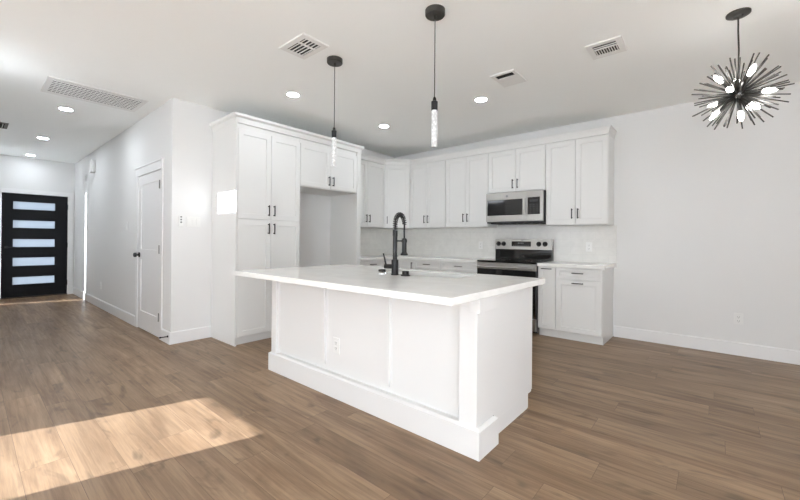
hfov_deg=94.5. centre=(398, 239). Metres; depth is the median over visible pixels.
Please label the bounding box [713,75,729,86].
bulb
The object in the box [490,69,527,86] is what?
ceiling vent
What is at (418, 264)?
drawer
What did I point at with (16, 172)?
wall
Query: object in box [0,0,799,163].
ceiling
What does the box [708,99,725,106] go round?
bulb
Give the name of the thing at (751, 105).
bulb
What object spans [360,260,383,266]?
base cabinet
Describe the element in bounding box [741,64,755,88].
bulb
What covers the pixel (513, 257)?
range
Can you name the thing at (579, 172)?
upper cabinet
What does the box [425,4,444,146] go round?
pendant light
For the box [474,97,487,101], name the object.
recessed light
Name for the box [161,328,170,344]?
baseboard
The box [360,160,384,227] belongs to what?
upper cabinet
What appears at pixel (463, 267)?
drawer
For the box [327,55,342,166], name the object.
pendant light
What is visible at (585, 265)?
countertop
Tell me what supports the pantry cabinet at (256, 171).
on the floor
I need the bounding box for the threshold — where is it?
[0,293,66,298]
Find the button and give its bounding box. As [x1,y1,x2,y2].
[401,271,409,275]
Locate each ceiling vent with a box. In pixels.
[0,122,8,128]
[40,76,148,111]
[278,33,328,59]
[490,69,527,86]
[584,35,627,59]
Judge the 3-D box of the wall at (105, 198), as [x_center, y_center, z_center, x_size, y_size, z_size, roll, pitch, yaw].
[-4.662,-0.216,6.005,5.519,2.724,0.120,0,0,41]
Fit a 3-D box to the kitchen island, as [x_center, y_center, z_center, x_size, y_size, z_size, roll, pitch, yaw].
[-0.087,0.743,2.972,2.101,0.861,0.875,0,0,41]
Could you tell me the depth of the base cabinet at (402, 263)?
5.95 m
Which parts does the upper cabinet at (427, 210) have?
door, door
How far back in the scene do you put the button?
2.77 m
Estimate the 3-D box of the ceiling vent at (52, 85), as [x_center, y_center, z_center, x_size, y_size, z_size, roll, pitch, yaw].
[-3.312,-1.567,4.053,0.565,0.011,0.835,0,0,41]
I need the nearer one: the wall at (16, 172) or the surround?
the surround
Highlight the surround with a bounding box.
[330,153,360,264]
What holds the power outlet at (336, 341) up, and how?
attached to the kitchen island
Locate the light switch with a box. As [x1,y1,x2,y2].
[186,216,199,226]
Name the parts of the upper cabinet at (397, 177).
door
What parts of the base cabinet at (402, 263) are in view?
door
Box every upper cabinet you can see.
[299,139,356,196]
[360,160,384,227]
[379,165,415,228]
[409,160,446,228]
[446,153,497,227]
[488,144,545,193]
[546,134,613,225]
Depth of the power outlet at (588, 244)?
4.75 m
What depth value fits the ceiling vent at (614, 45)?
2.96 m
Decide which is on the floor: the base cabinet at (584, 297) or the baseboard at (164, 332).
the base cabinet at (584, 297)
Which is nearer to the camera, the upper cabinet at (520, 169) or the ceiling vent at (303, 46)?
the ceiling vent at (303, 46)
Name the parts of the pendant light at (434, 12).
crystal rod, cord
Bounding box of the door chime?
[89,159,95,172]
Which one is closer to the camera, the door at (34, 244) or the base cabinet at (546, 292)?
the base cabinet at (546, 292)
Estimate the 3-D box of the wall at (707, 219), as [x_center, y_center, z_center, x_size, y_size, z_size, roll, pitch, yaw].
[2.562,-0.165,4.756,7.087,2.724,0.120,0,0,41]
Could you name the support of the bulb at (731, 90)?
attached to the chandelier at (739, 91)
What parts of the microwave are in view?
door, door handle, control panel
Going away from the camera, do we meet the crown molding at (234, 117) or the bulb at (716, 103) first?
the bulb at (716, 103)
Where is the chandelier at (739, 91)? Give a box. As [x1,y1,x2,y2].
[691,7,794,129]
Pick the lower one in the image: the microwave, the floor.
the floor
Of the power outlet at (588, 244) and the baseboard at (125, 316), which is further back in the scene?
the baseboard at (125, 316)
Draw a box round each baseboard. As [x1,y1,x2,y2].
[73,287,134,325]
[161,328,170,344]
[171,326,210,344]
[614,325,799,364]
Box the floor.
[0,294,799,499]
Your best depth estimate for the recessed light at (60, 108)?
4.47 m
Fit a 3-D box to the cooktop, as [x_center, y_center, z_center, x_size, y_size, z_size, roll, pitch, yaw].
[1.563,0.294,5.031,0.812,0.024,0.554,0,0,41]
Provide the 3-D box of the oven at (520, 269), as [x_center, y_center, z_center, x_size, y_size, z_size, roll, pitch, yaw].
[1.563,0.733,5.033,0.812,0.855,0.686,0,0,41]
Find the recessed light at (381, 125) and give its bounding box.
[378,124,389,127]
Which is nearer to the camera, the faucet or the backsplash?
the faucet
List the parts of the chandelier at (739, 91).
rod, rod, rod, rod, rod, rod, rod, rod, rod, rod, rod, rod, rod, rod, rod, rod, rod, rod, rod, cord, rod, rod, rod, rod, rod, rod, rod, rod, rod, rod, rod, rod, rod, rod, rod, rod, rod, rod, rod, rod, rod, rod, rod, rod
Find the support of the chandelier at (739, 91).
hanging from the ceiling
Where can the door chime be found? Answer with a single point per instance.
(92, 163)
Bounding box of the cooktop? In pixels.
[477,259,550,263]
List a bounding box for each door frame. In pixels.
[0,188,72,293]
[134,158,163,339]
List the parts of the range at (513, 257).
control panel, storage drawer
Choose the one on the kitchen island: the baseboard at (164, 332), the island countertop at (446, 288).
the island countertop at (446, 288)
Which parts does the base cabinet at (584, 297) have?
drawer, door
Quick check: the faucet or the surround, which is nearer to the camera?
the faucet
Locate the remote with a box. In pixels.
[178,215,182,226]
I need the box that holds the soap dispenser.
[377,269,386,273]
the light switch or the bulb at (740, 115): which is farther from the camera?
the light switch
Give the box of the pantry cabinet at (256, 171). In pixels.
[211,122,299,346]
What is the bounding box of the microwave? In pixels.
[486,190,545,224]
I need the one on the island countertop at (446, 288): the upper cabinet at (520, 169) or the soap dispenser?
the soap dispenser
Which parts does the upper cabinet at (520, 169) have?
door, door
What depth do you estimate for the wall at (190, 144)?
4.27 m
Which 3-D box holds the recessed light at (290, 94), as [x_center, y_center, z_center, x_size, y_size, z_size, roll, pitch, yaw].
[-1.137,-1.553,3.971,0.156,0.006,0.156,0,0,41]
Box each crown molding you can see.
[209,112,364,152]
[361,124,616,165]
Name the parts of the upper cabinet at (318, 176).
door, door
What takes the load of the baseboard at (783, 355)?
attached to the wall at (707, 219)
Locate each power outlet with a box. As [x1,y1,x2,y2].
[333,337,339,353]
[479,241,482,248]
[586,242,591,251]
[734,313,742,324]
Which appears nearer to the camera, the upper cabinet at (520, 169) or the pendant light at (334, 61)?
the pendant light at (334, 61)
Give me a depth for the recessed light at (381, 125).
5.05 m
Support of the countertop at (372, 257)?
on the base cabinet at (402, 263)
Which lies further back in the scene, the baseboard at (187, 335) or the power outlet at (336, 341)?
the baseboard at (187, 335)
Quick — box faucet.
[383,212,407,274]
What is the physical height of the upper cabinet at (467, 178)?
1.064 m
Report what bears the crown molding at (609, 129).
on the upper cabinet at (579, 172)
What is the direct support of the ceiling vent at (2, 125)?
in the ceiling
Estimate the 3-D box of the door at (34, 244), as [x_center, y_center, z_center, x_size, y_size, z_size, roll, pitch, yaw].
[-7.182,0.111,7.330,0.099,1.998,0.955,0,0,41]
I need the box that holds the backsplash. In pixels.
[360,225,616,267]
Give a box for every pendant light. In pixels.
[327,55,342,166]
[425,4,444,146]
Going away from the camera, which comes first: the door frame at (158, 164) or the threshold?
the door frame at (158, 164)
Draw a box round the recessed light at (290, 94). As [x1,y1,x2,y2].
[285,92,300,97]
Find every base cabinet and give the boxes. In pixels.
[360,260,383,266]
[384,259,414,268]
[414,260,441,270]
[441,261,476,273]
[538,266,556,336]
[556,267,612,344]
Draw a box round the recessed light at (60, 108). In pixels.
[57,107,74,110]
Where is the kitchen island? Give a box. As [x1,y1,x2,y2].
[268,281,532,460]
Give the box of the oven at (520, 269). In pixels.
[477,262,538,332]
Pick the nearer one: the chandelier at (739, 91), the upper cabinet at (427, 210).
the chandelier at (739, 91)
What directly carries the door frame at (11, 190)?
attached to the wall at (16, 172)
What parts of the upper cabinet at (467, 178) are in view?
door, door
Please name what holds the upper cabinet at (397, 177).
attached to the wall at (190, 144)
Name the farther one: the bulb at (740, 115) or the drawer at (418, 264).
the drawer at (418, 264)
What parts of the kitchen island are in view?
recessed panel, recessed panel, recessed panel, corner post, panel, door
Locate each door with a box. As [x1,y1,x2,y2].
[0,192,67,297]
[133,170,159,336]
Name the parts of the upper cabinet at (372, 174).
door, door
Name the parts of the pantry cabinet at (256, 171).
door, door, door, door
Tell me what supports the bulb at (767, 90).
attached to the chandelier at (739, 91)
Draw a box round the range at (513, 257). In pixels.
[477,239,553,332]
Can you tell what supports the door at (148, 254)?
in the wall at (105, 198)
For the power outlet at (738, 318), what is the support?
attached to the wall at (707, 219)
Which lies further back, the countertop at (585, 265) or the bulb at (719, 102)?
the countertop at (585, 265)
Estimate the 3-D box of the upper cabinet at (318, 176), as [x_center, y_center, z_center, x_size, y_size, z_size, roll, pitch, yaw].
[-1.140,-0.970,5.194,0.639,0.598,0.967,0,0,41]
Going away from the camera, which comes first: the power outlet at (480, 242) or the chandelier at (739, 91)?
the chandelier at (739, 91)
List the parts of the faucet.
lever handle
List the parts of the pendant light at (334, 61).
crystal rod, cord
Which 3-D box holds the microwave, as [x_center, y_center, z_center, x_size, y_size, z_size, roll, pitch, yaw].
[1.662,-0.429,5.153,0.802,0.430,0.420,0,0,41]
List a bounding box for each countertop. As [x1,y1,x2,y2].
[234,264,544,305]
[360,255,488,262]
[537,261,615,269]
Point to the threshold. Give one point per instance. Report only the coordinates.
(62, 293)
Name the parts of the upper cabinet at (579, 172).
door, door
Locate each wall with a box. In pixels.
[0,154,74,286]
[74,101,168,329]
[167,98,394,331]
[395,82,799,350]

